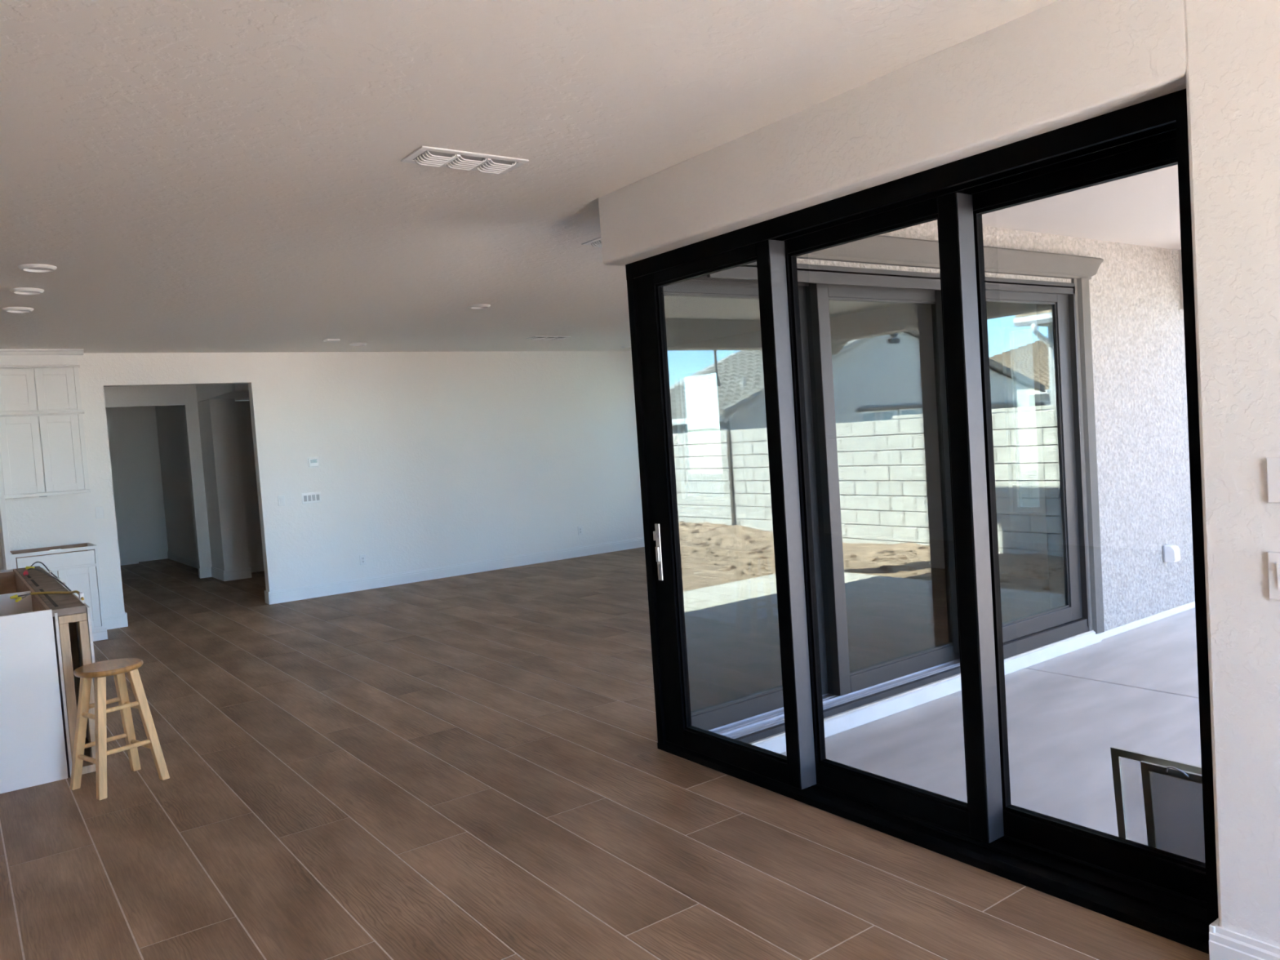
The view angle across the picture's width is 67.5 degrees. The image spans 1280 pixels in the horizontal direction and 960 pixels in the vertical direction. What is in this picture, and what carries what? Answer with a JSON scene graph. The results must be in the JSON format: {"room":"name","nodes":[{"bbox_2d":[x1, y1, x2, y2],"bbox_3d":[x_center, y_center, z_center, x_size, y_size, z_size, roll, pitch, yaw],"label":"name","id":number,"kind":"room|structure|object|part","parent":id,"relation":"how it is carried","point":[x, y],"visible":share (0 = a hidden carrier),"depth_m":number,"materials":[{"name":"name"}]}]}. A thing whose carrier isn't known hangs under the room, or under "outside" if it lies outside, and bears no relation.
{"room":"empty living room","nodes":[
{"label":"empty living room","id":0,"kind":"room"},
{"bbox_2d":[15,565,95,777],"bbox_3d":[-3.788,1.092,6.175,0.172,0.910,2.889,-6,3,-36],"label":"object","id":1,"kind":"structure","parent":0,"point":[72,621],"depth_m":5.04,"materials":[{"name":"unfinished wood"},{"name":"plywood"}]},
{"bbox_2d":[9,590,84,602],"bbox_3d":[-3.337,0.646,5.366,0.280,0.048,0.692,-6,4,-41],"label":"electrical cable","id":2,"kind":"object","parent":1,"relation":"on","point":[18,597],"visible":0.99,"depth_m":5.48,"materials":[{"name":"yellow plastic"}]},
{"bbox_2d":[22,561,71,591],"bbox_3d":[-3.969,0.637,6.360,0.165,0.051,1.954,-6,3,-36],"label":"wire","id":3,"kind":"object","parent":1,"relation":"on","point":[25,572],"visible":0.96,"depth_m":6.67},
{"bbox_3d":[-3.807,0.723,6.160,0.130,0.040,2.880,-6,3,-36],"label":"plate","id":4,"kind":"part","parent":1,"relation":"part of","materials":[{"name":"beige wood"}]},
{"bbox_2d":[78,591,84,600],"bbox_3d":[-3.041,0.635,5.215,0.020,0.045,0.050,-6,3,-36],"label":"clamp","id":5,"kind":"object","parent":1,"relation":"on","point":[81,594],"visible":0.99,"depth_m":5.20,"materials":[{"name":"white plastic"}]},
{"bbox_3d":[-3.756,1.525,6.203,0.130,0.040,2.870,-6,3,-36],"label":"plate","id":6,"kind":"part","parent":1,"relation":"part of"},
{"bbox_2d":[105,405,197,565],"bbox_3d":[-8.923,0.161,13.538,4.830,2.743,3.850,-6,3,-36],"label":"wall","id":7,"kind":"structure","parent":0,"point":[148,451],"depth_m":15.84,"materials":[{"name":"white paint"}]},
{"bbox_2d":[167,550,198,568],"bbox_3d":[-7.013,1.271,14.934,0.017,0.140,3.550,-6,3,-36],"label":"baseboard","id":8,"kind":"structure","parent":7,"relation":"attached to","point":[181,558],"depth_m":15.33,"materials":[{"name":"paint"}]},
{"bbox_2d":[103,384,212,577],"bbox_3d":[-5.862,0.057,11.434,1.895,2.743,3.440,-6,3,-36],"label":"wall","id":9,"kind":"structure","parent":0,"point":[185,395],"depth_m":13.19,"materials":[{"name":"white paint"}]},
{"bbox_2d":[199,566,211,578],"bbox_3d":[-6.025,1.284,13.286,0.150,0.140,0.017,-6,3,-36],"label":"baseboard","id":10,"kind":"object","parent":9,"relation":"attached to","point":[205,572],"visible":1,"depth_m":13.28,"materials":[{"name":"paint"}]},
{"bbox_2d":[211,566,224,581],"bbox_3d":[-5.749,1.278,13.046,0.017,0.140,0.730,-6,3,-36],"label":"baseboard","id":11,"kind":"structure","parent":9,"relation":"attached to","point":[216,573],"depth_m":13.02,"materials":[{"name":"paint"}]},
{"bbox_2d":[195,383,263,570],"bbox_3d":[-4.440,-0.125,13.237,2.545,2.742,2.210,-6,3,-36],"label":"wall","id":12,"kind":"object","parent":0,"point":[224,418],"visible":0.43,"depth_m":12.86,"materials":[{"name":"white paint"}]},
{"bbox_2d":[223,567,252,581],"bbox_3d":[-5.393,1.263,12.844,0.350,0.140,0.017,-6,3,-36],"label":"baseboard","id":13,"kind":"object","parent":12,"relation":"attached to","point":[242,573],"visible":1,"depth_m":12.84,"materials":[{"name":"paint"}]},
{"bbox_2d":[248,560,264,573],"bbox_3d":[-4.711,1.158,14.073,2.210,0.140,0.017,-6,3,-36],"label":"baseboard","id":14,"kind":"structure","parent":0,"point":[256,566],"depth_m":13.55,"materials":[{"name":"paint"}]},
{"bbox_2d":[264,590,271,604],"bbox_3d":[-4.088,1.289,10.514,0.016,0.140,0.170,-6,3,-36],"label":"baseboard","id":15,"kind":"structure","parent":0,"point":[267,594],"depth_m":10.48,"materials":[{"name":"paint"}]},
{"bbox_2d":[0,351,644,615],"bbox_3d":[-4.812,0.057,9.985,12.400,2.743,0.140,-6,3,-36],"label":"wall","id":16,"kind":"structure","parent":0,"point":[427,460],"depth_m":11.34,"materials":[{"name":"white paint"}]},
{"bbox_2d":[0,349,90,498],"bbox_3d":[-5.647,-0.530,9.058,0.749,1.370,0.369,-6,3,-36],"label":"upper cabinet","id":17,"kind":"object","parent":16,"relation":"attached to","point":[42,446],"visible":0.97,"depth_m":8.93,"materials":[{"name":"paint"}]},
{"bbox_3d":[-5.754,-0.830,8.818,0.201,0.274,0.008,-6,3,-36],"label":"inset panel","id":18,"kind":"part","parent":17,"relation":"part of","materials":[{"name":"paint"}]},
{"bbox_3d":[-5.752,-0.830,8.815,0.317,0.390,0.020,-6,3,-36],"label":"door","id":19,"kind":"part","parent":17,"relation":"part of","materials":[{"name":"paint"}]},
{"bbox_3d":[-5.714,-0.227,8.847,0.201,0.589,0.008,-6,3,-36],"label":"inset panel","id":20,"kind":"part","parent":17,"relation":"part of","materials":[{"name":"paint"}]},
{"bbox_3d":[-5.711,-0.227,8.844,0.317,0.705,0.020,-6,3,-36],"label":"door","id":21,"kind":"part","parent":17,"relation":"part of","materials":[{"name":"paint"}]},
{"bbox_3d":[-5.601,-1.187,8.902,0.749,0.052,0.061,-6,3,-36],"label":"crown moulding","id":22,"kind":"part","parent":17,"relation":"part of","materials":[{"name":"paint"}]},
{"bbox_3d":[-5.587,-0.621,8.928,0.709,0.036,0.036,-6,3,-36],"label":"moulding","id":23,"kind":"part","parent":17,"relation":"part of","materials":[{"name":"paint"}]},
{"bbox_3d":[-5.492,-0.857,9.005,0.312,0.390,0.020,-6,3,-36],"label":"door","id":24,"kind":"part","parent":17,"relation":"part of","materials":[{"name":"paint"}]},
{"bbox_3d":[-5.495,-0.857,9.008,0.196,0.274,0.008,-6,3,-36],"label":"inset panel","id":25,"kind":"part","parent":17,"relation":"part of","materials":[{"name":"paint"}]},
{"bbox_3d":[-5.452,-0.253,9.034,0.312,0.705,0.020,-6,3,-36],"label":"door","id":26,"kind":"part","parent":17,"relation":"part of","materials":[{"name":"paint"}]},
{"bbox_3d":[-5.454,-0.253,9.037,0.196,0.589,0.008,-6,3,-36],"label":"inset panel","id":27,"kind":"part","parent":17,"relation":"part of","materials":[{"name":"paint"}]},
{"bbox_2d":[103,613,127,629],"bbox_3d":[-5.265,1.414,9.555,0.260,0.140,0.017,-6,3,-36],"label":"baseboard","id":28,"kind":"structure","parent":16,"relation":"attached to","point":[116,620],"depth_m":9.56,"materials":[{"name":"paint"}]},
{"bbox_2d":[301,492,321,504],"bbox_3d":[-3.677,0.201,10.720,0.214,0.117,0.013,-6,3,-36],"label":"light switch","id":29,"kind":"object","parent":16,"relation":"attached to","point":[313,497],"visible":1,"depth_m":10.71,"materials":[{"name":"white plastic"}]},
{"bbox_2d":[306,456,319,468],"bbox_3d":[-3.657,-0.197,10.726,0.130,0.122,0.027,-6,3,-36],"label":"thermostat","id":30,"kind":"object","parent":16,"relation":"attached to","point":[312,462],"visible":1,"depth_m":10.72,"materials":[{"name":"white plastic"}]},
{"bbox_2d":[359,554,366,564],"bbox_3d":[-3.201,0.921,11.069,0.072,0.116,0.009,-6,3,-36],"label":"wall outlet","id":31,"kind":"object","parent":16,"relation":"attached to","point":[362,557],"visible":1,"depth_m":11.07,"materials":[{"name":"white plastic"}]},
{"bbox_2d":[270,537,644,604],"bbox_3d":[-1.863,1.065,12.044,5.400,0.140,0.017,-6,3,-36],"label":"baseboard","id":32,"kind":"structure","parent":16,"relation":"attached to","point":[411,576],"depth_m":11.66,"materials":[{"name":"paint"}]},
{"bbox_2d":[577,525,582,534],"bbox_3d":[-0.798,0.674,12.828,0.072,0.116,0.009,-6,3,-36],"label":"wall outlet","id":33,"kind":"object","parent":16,"relation":"attached to","point":[580,528],"visible":1,"depth_m":12.82,"materials":[{"name":"white plastic"}]},
{"bbox_2d":[0,0,1058,353],"bbox_3d":[-3.051,-1.411,7.372,12.800,0.200,21.100,-6,3,-36],"label":"ceiling","id":34,"kind":"structure","parent":0,"point":[193,175],"depth_m":3.62,"materials":[{"name":"white paint"}]},
{"bbox_2d":[2,306,33,312],"bbox_3d":[-4.324,-1.182,6.663,0.186,0.018,0.186,-6,3,-36],"label":"recessed light","id":35,"kind":"object","parent":34,"relation":"in","point":[10,309],"visible":1,"depth_m":6.63,"materials":[{"name":"white plastic"}]},
{"bbox_2d":[9,287,44,294],"bbox_3d":[-3.844,-1.182,6.008,0.186,0.018,0.186,-6,3,-36],"label":"recessed light","id":36,"kind":"object","parent":34,"relation":"in","point":[20,291],"visible":1,"depth_m":5.98,"materials":[{"name":"white plastic"}]},
{"bbox_2d":[17,263,57,272],"bbox_3d":[-3.369,-1.183,5.359,0.186,0.018,0.186,-6,3,-36],"label":"recessed light","id":37,"kind":"object","parent":34,"relation":"in","point":[33,268],"visible":1,"depth_m":5.35,"materials":[{"name":"white plastic"}]},
{"bbox_2d":[323,338,339,342],"bbox_3d":[-3.110,-1.407,9.663,0.130,0.022,0.130,-6,3,-36],"label":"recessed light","id":38,"kind":"object","parent":34,"relation":"attached to","point":[326,340],"visible":1,"depth_m":9.62,"materials":[{"name":"white plastic"}]},
{"bbox_2d":[349,342,367,346],"bbox_3d":[-3.002,-1.442,10.207,0.186,0.018,0.186,-6,3,-36],"label":"recessed light","id":39,"kind":"object","parent":34,"relation":"in","point":[352,344],"visible":1,"depth_m":10.16,"materials":[{"name":"white plastic"}]},
{"bbox_2d":[400,146,528,173],"bbox_3d":[-0.707,-1.288,3.891,0.470,0.024,0.210,-6,3,-36],"label":"ceiling vent","id":40,"kind":"object","parent":34,"relation":"in","point":[427,156],"visible":1,"depth_m":3.85,"materials":[{"name":"white plastic"}]},
{"bbox_3d":[-0.849,-1.276,3.857,0.119,0.022,0.010,-6,3,-36],"label":"blade","id":41,"kind":"part","parent":40,"relation":"part of","materials":[{"name":"white plastic"}]},
{"bbox_3d":[-0.835,-1.276,3.838,0.119,0.022,0.010,-6,3,-36],"label":"blade","id":42,"kind":"part","parent":40,"relation":"part of","materials":[{"name":"white plastic"}]},
{"bbox_3d":[-0.821,-1.276,3.818,0.119,0.022,0.010,-6,3,-36],"label":"blade","id":43,"kind":"part","parent":40,"relation":"part of","materials":[{"name":"white plastic"}]},
{"bbox_3d":[-0.806,-1.276,3.799,0.119,0.022,0.010,-6,3,-36],"label":"blade","id":44,"kind":"part","parent":40,"relation":"part of","materials":[{"name":"white plastic"}]},
{"bbox_3d":[-0.792,-1.276,3.779,0.119,0.022,0.010,-6,3,-36],"label":"blade","id":45,"kind":"part","parent":40,"relation":"part of","materials":[{"name":"white plastic"}]},
{"bbox_3d":[-0.778,-1.276,3.760,0.119,0.022,0.010,-6,3,-36],"label":"blade","id":46,"kind":"part","parent":40,"relation":"part of","materials":[{"name":"white plastic"}]},
{"bbox_3d":[-0.741,-1.287,3.937,0.119,0.022,0.010,-6,3,-36],"label":"blade","id":47,"kind":"part","parent":40,"relation":"part of","materials":[{"name":"white plastic"}]},
{"bbox_3d":[-0.726,-1.287,3.917,0.119,0.022,0.010,-6,3,-36],"label":"blade","id":48,"kind":"part","parent":40,"relation":"part of","materials":[{"name":"white plastic"}]},
{"bbox_3d":[-0.712,-1.287,3.898,0.119,0.022,0.010,-6,3,-36],"label":"blade","id":49,"kind":"part","parent":40,"relation":"part of","materials":[{"name":"white plastic"}]},
{"bbox_3d":[-0.698,-1.287,3.878,0.119,0.022,0.010,-6,3,-36],"label":"blade","id":50,"kind":"part","parent":40,"relation":"part of","materials":[{"name":"white plastic"}]},
{"bbox_3d":[-0.683,-1.287,3.859,0.119,0.022,0.010,-6,3,-36],"label":"blade","id":51,"kind":"part","parent":40,"relation":"part of","materials":[{"name":"white plastic"}]},
{"bbox_3d":[-0.669,-1.287,3.839,0.119,0.022,0.010,-6,3,-36],"label":"blade","id":52,"kind":"part","parent":40,"relation":"part of","materials":[{"name":"white plastic"}]},
{"bbox_3d":[-0.632,-1.298,4.017,0.119,0.022,0.010,-6,3,-36],"label":"blade","id":53,"kind":"part","parent":40,"relation":"part of","materials":[{"name":"white plastic"}]},
{"bbox_3d":[-0.617,-1.298,3.997,0.119,0.022,0.010,-6,3,-36],"label":"blade","id":54,"kind":"part","parent":40,"relation":"part of","materials":[{"name":"white plastic"}]},
{"bbox_3d":[-0.603,-1.298,3.978,0.119,0.022,0.010,-6,3,-36],"label":"blade","id":55,"kind":"part","parent":40,"relation":"part of","materials":[{"name":"white plastic"}]},
{"bbox_3d":[-0.589,-1.298,3.958,0.119,0.022,0.010,-6,3,-36],"label":"blade","id":56,"kind":"part","parent":40,"relation":"part of","materials":[{"name":"white plastic"}]},
{"bbox_3d":[-0.575,-1.298,3.938,0.119,0.022,0.010,-6,3,-36],"label":"blade","id":57,"kind":"part","parent":40,"relation":"part of","materials":[{"name":"white plastic"}]},
{"bbox_3d":[-0.560,-1.298,3.919,0.119,0.022,0.010,-6,3,-36],"label":"blade","id":58,"kind":"part","parent":40,"relation":"part of","materials":[{"name":"white plastic"}]},
{"bbox_2d":[467,303,490,309],"bbox_3d":[-1.341,-1.447,8.002,0.186,0.018,0.186,-6,3,-36],"label":"recessed light","id":59,"kind":"object","parent":34,"relation":"in","point":[480,306],"visible":1,"depth_m":7.95,"materials":[{"name":"white plastic"}]},
{"bbox_2d":[525,336,570,340],"bbox_3d":[-1.035,-1.602,10.835,0.470,0.024,0.210,-6,3,-36],"label":"ceiling vent","id":60,"kind":"object","parent":34,"relation":"in","point":[534,338],"visible":1,"depth_m":10.79,"materials":[{"name":"white plastic"}]},
{"bbox_2d":[581,236,601,247],"bbox_3d":[-0.099,-1.420,5.783,0.470,0.024,0.210,-6,3,-36],"label":"ceiling vent","id":61,"kind":"object","parent":34,"relation":"in","point":[597,242],"visible":0.13,"depth_m":5.69,"materials":[{"name":"white plastic"}]},
{"bbox_2d":[621,345,631,348],"bbox_3d":[-0.156,-1.750,12.600,0.186,0.018,0.186,-6,3,-36],"label":"recessed light","id":62,"kind":"object","parent":34,"relation":"in","point":[627,346],"visible":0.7,"depth_m":12.54,"materials":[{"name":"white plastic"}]},
{"bbox_2d":[0,545,1209,959],"bbox_3d":[-2.856,1.482,7.512,12.400,0.120,20.700,-6,3,-36],"label":"floor","id":63,"kind":"structure","parent":0,"point":[468,766],"depth_m":4.24,"materials":[{"name":"tile"}]},
{"bbox_2d":[0,453,11,569],"bbox_3d":[-5.836,0.207,8.746,0.040,2.700,0.649,-6,3,-36],"label":"panel","id":64,"kind":"object","parent":63,"relation":"on","point":[3,522],"visible":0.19,"depth_m":8.50,"materials":[{"name":"paint"}]},
{"bbox_2d":[0,568,68,793],"bbox_3d":[-4.108,1.137,5.939,0.632,0.887,2.880,-6,3,-36],"label":"kitchen island","id":65,"kind":"object","parent":63,"relation":"on","point":[33,753],"visible":0.97,"depth_m":4.90,"materials":[{"name":"paint"}]},
{"bbox_3d":[-4.956,1.139,7.092,0.625,0.885,0.019,-6,3,-36],"label":"panel","id":66,"kind":"part","parent":65,"relation":"part of","materials":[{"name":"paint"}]},
{"bbox_3d":[-3.864,1.113,6.118,0.016,0.885,2.840,-6,3,-36],"label":"panel","id":67,"kind":"part","parent":65,"relation":"part of","materials":[{"name":"brown wood"}]},
{"bbox_2d":[9,542,107,641],"bbox_3d":[-5.481,1.080,9.009,0.694,0.888,0.604,-6,3,-36],"label":"base cabinet","id":68,"kind":"object","parent":63,"relation":"on","point":[77,565],"visible":0.45,"depth_m":8.89,"materials":[{"name":"paint"}]},
{"bbox_3d":[-5.433,1.122,8.690,0.300,0.572,0.020,-6,3,-36],"label":"door","id":69,"kind":"part","parent":68,"relation":"part of","materials":[{"name":"paint"}]},
{"bbox_3d":[-5.333,0.740,8.762,0.608,0.126,0.018,-6,3,-36],"label":"drawer","id":70,"kind":"part","parent":68,"relation":"part of","materials":[{"name":"paint"}]},
{"bbox_3d":[-5.186,1.097,8.870,0.302,0.572,0.020,-6,3,-36],"label":"door","id":71,"kind":"part","parent":68,"relation":"part of","materials":[{"name":"paint"}]},
{"bbox_3d":[-5.189,1.097,8.874,0.186,0.456,0.008,-6,3,-36],"label":"inset panel","id":72,"kind":"part","parent":68,"relation":"part of","materials":[{"name":"paint"}]},
{"bbox_3d":[-5.289,1.472,8.802,0.694,0.100,0.044,-6,3,-36],"label":"moulding","id":73,"kind":"part","parent":68,"relation":"part of","materials":[{"name":"paint"}]},
{"bbox_2d":[70,657,169,799],"bbox_3d":[-2.648,1.232,4.829,0.330,0.609,0.349,-2,4,39],"label":"bar stool","id":74,"kind":"object","parent":63,"relation":"on","point":[117,668],"visible":1,"depth_m":4.79,"materials":[{"name":"brown wood"}]},
{"bbox_3d":[-2.803,1.259,4.805,0.160,0.578,0.056,-4,3,-3],"label":"leg","id":75,"kind":"part","parent":74,"relation":"part of","materials":[{"name":"brown wood"}]},
{"bbox_3d":[-2.631,1.254,4.675,0.056,0.578,0.147,-4,3,-3],"label":"leg","id":76,"kind":"part","parent":74,"relation":"part of","materials":[{"name":"brown wood"}]},
{"bbox_3d":[-2.666,0.944,4.808,0.308,0.031,0.308,-6,3,-36],"label":"seat","id":77,"kind":"part","parent":74,"relation":"part of","materials":[{"name":"brown wood"}]},
{"bbox_3d":[-2.666,1.242,4.976,0.056,0.578,0.160,-4,3,-10],"label":"leg","id":78,"kind":"part","parent":74,"relation":"part of","materials":[{"name":"brown wood"}]},
{"bbox_3d":[-2.489,1.236,4.850,0.157,0.578,0.056,-4,3,-13],"label":"leg","id":79,"kind":"part","parent":74,"relation":"part of","materials":[{"name":"brown wood"}]},
{"bbox_2d":[666,302,1048,577],"bbox_3d":[2.416,-0.390,10.731,0.180,2.893,7.470,-6,3,-36],"label":"outdoor view","id":80,"kind":"structure","parent":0,"point":[882,359],"depth_m":10.38,"materials":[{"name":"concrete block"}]},
{"bbox_2d":[677,368,724,500],"bbox_3d":[0.861,-0.592,12.846,0.080,1.720,0.880,-6,3,-36],"label":"window","id":81,"kind":"structure","parent":80,"relation":"in","point":[698,390],"depth_m":12.88,"materials":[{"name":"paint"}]},
{"bbox_3d":[0.917,0.242,12.887,0.080,0.045,0.790,-6,3,-36],"label":"sill","id":82,"kind":"part","parent":81,"relation":"part of","materials":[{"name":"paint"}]},
{"bbox_2d":[1004,323,1040,512],"bbox_3d":[3.649,-0.575,9.037,0.080,1.760,0.320,-6,3,-36],"label":"window","id":83,"kind":"structure","parent":80,"relation":"in","point":[1018,339],"depth_m":9.06,"materials":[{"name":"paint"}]},
{"bbox_3d":[3.707,0.280,9.079,0.080,0.045,0.230,-6,3,-36],"label":"sill","id":84,"kind":"part","parent":83,"relation":"part of","materials":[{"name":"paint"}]},
{"bbox_2d":[598,0,1186,266],"bbox_3d":[2.820,-1.438,5.198,5.510,0.322,2.720,-6,3,-36],"label":"wall header","id":85,"kind":"structure","parent":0,"point":[1060,64],"depth_m":3.15,"materials":[{"name":"white paint"}]},
{"bbox_2d":[796,220,1195,631],"bbox_3d":[2.496,-0.229,6.311,5.280,2.798,0.080,-6,3,-36],"label":"wall","id":86,"kind":"structure","parent":0,"point":[1137,326],"depth_m":7.14,"materials":[{"name":"white paint"}]},
{"bbox_2d":[662,262,1093,743],"bbox_3d":[1.568,0.006,5.734,3.610,2.440,0.285,-6,3,-36],"label":"door","id":87,"kind":"structure","parent":86,"relation":"in","point":[748,718],"depth_m":5.67,"materials":[{"name":"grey metal"}]},
{"bbox_3d":[0.535,0.099,5.113,1.118,2.342,0.052,-6,3,-36],"label":"panel frame","id":88,"kind":"part","parent":87,"relation":"part of","materials":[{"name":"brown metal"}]},
{"bbox_3d":[1.497,0.004,5.726,1.175,2.342,0.092,-6,3,-36],"label":"panel frame","id":89,"kind":"part","parent":87,"relation":"part of","materials":[{"name":"brown metal"}]},
{"bbox_3d":[1.499,-1.163,5.681,3.550,0.095,0.280,-6,3,-36],"label":"head frame","id":90,"kind":"part","parent":87,"relation":"part of","materials":[{"name":"brown metal"}]},
{"bbox_3d":[2.463,-0.116,6.316,1.355,2.290,0.092,-6,3,-36],"label":"panel frame","id":91,"kind":"part","parent":87,"relation":"part of","materials":[{"name":"brown metal"}]},
{"bbox_3d":[2.589,1.072,6.332,1.400,0.089,0.034,-6,3,-36],"label":"fixed sill","id":92,"kind":"part","parent":87,"relation":"part of","materials":[{"name":"brown metal"}]},
{"bbox_2d":[748,630,1093,745],"bbox_3d":[1.836,1.198,5.774,3.350,0.010,0.045,-6,3,-36],"label":"trim","id":93,"kind":"structure","parent":86,"relation":"attached to","point":[1087,632],"depth_m":5.52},
{"bbox_2d":[796,235,1104,634],"bbox_3d":[1.859,-0.099,5.745,3.607,2.630,0.080,-6,3,-36],"label":"door frame","id":94,"kind":"structure","parent":86,"relation":"attached to","point":[878,249],"depth_m":6.57,"materials":[{"name":"paint"}]},
{"bbox_2d":[1101,600,1195,639],"bbox_3d":[3.973,1.044,7.385,1.850,0.050,0.088,-6,3,-36],"label":"trim","id":95,"kind":"structure","parent":86,"relation":"attached to","point":[1110,633],"depth_m":7.22,"materials":[{"name":"white paint"}]},
{"bbox_2d":[1162,543,1180,562],"bbox_3d":[4.090,0.565,7.371,0.100,0.130,0.090,-6,3,-36],"label":"outlet cover","id":96,"kind":"object","parent":86,"relation":"attached to","point":[1171,553],"visible":1,"depth_m":7.35,"materials":[{"name":"grey plastic"}]},
{"bbox_3d":[4.069,0.565,7.400,0.100,0.130,0.018,-6,3,-36],"label":"plate","id":97,"kind":"part","parent":96,"relation":"part of","materials":[{"name":"grey plastic"}]},
{"bbox_2d":[936,164,1181,249],"bbox_3d":[3.506,-1.679,4.616,5.150,0.120,4.010,-6,3,-36],"label":"ceiling","id":98,"kind":"structure","parent":0,"point":[1143,209],"depth_m":5.84,"materials":[{"name":"grey paint"}]},
{"bbox_2d":[1183,0,1279,947],"bbox_3d":[2.767,0.026,1.141,0.410,2.843,3.775,-6,3,-36],"label":"wall","id":99,"kind":"structure","parent":0,"point":[1233,46],"depth_m":2.46,"materials":[{"name":"white paint"}]},
{"bbox_2d":[625,88,1218,954],"bbox_3d":[0.912,0.165,3.777,0.316,2.480,2.670,-6,3,-36],"label":"door","id":100,"kind":"structure","parent":99,"relation":"in","point":[1172,896],"depth_m":3.44,"materials":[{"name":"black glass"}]},
{"bbox_3d":[0.052,0.140,4.767,0.070,2.370,0.045,-6,3,-36],"label":"corner post","id":101,"kind":"part","parent":100,"relation":"part of","materials":[{"name":"black metal"}]},
{"bbox_3d":[0.084,0.355,4.693,0.031,0.280,0.034,-6,3,-36],"label":"handle","id":102,"kind":"part","parent":100,"relation":"part of","materials":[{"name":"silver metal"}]},
{"bbox_3d":[0.346,0.143,4.375,0.052,2.329,0.930,-6,3,-36],"label":"panel frame","id":103,"kind":"part","parent":100,"relation":"part of","materials":[{"name":"black metal"}]},
{"bbox_3d":[0.918,0.135,3.750,0.052,2.329,0.910,-6,3,-36],"label":"panel frame","id":104,"kind":"part","parent":100,"relation":"part of","materials":[{"name":"black metal"}]},
{"bbox_3d":[0.839,-1.034,3.724,0.298,0.075,2.670,-6,3,-36],"label":"head frame","id":105,"kind":"part","parent":100,"relation":"part of","materials":[{"name":"black metal"}]},
{"bbox_3d":[1.470,0.127,3.156,0.054,2.329,0.860,-6,3,-36],"label":"panel frame","id":106,"kind":"part","parent":100,"relation":"part of","materials":[{"name":"black metal"}]},
{"bbox_2d":[1208,917,1218,933],"bbox_3d":[1.602,1.282,2.637,0.112,0.152,0.016,-6,3,-36],"label":"baseboard","id":107,"kind":"structure","parent":99,"relation":"attached to","point":[1211,928],"depth_m":2.60,"materials":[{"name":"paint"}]},
{"bbox_2d":[1208,923,1279,959],"bbox_3d":[2.674,1.285,1.081,0.017,0.152,3.790,-6,3,-36],"label":"baseboard","id":108,"kind":"structure","parent":99,"relation":"attached to","point":[1224,944],"depth_m":2.55,"materials":[{"name":"paint"}]},
{"bbox_2d":[1266,457,1279,502],"bbox_3d":[1.610,0.000,2.363,0.008,0.115,0.114,-6,3,-36],"label":"blank plate","id":109,"kind":"object","parent":99,"relation":"attached to","point":[1273,464],"visible":1,"depth_m":2.40,"materials":[{"name":"white plastic"}]},
{"bbox_2d":[1266,551,1279,599],"bbox_3d":[1.623,0.241,2.376,0.013,0.121,0.119,-6,3,-36],"label":"light switch","id":110,"kind":"object","parent":99,"relation":"attached to","point":[1273,557],"visible":1,"depth_m":2.41,"materials":[{"name":"white plastic"}]},
{"bbox_3d":[2.505,1.118,7.840,7.070,0.308,33.700,-6,3,-36],"label":"yard","id":111,"kind":"structure","parent":0,"visible":0},
{"bbox_3d":[6.614,-0.349,4.590,0.400,2.942,0.300,-6,3,-36],"label":"patio","id":112,"kind":"object","parent":111,"relation":"on","visible":0},
{"bbox_2d":[1177,249,1183,309],"bbox_3d":[5.423,-1.590,6.155,0.270,0.463,3.630,-6,3,-36],"label":"beam","id":113,"kind":"structure","parent":112,"relation":"attached to","point":[1179,251],"depth_m":7.53,"materials":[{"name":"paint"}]},
{"label":"outside","id":114,"kind":"structure","parent":0,"visible":0},
{"bbox_2d":[780,607,1201,845],"bbox_3d":[3.581,1.301,4.694,4.970,0.150,3.850,-6,3,-36],"label":"patio slab","id":115,"kind":"object","parent":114,"point":[1136,689],"visible":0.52,"depth_m":5.02,"materials":[{"name":"concrete"}]},
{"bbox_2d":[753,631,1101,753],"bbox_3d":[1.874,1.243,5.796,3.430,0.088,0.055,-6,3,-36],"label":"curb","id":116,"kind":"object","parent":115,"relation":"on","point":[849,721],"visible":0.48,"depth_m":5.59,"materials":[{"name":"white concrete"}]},
{"bbox_3d":[4.601,1.196,5.440,2.434,0.150,3.850,-6,3,-36],"label":"concrete panel","id":117,"kind":"part","parent":115,"relation":"part of","materials":[{"name":"grey concrete"}]},
{"bbox_2d":[1110,746,1201,839],"bbox_3d":[2.007,1.167,2.830,0.057,0.508,1.200,-6,3,-36],"label":"screen","id":118,"kind":"object","parent":115,"relation":"on","point":[1116,753],"visible":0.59,"depth_m":3.27,"materials":[{"name":"grey metal"}]},
{"bbox_2d":[1140,760,1204,862],"bbox_3d":[1.966,1.169,2.798,0.080,0.513,0.958,-6,3,-36],"label":"screen","id":119,"kind":"object","parent":115,"relation":"on","point":[1173,802],"visible":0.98,"depth_m":3.10,"materials":[{"name":"grey"}]}
]}

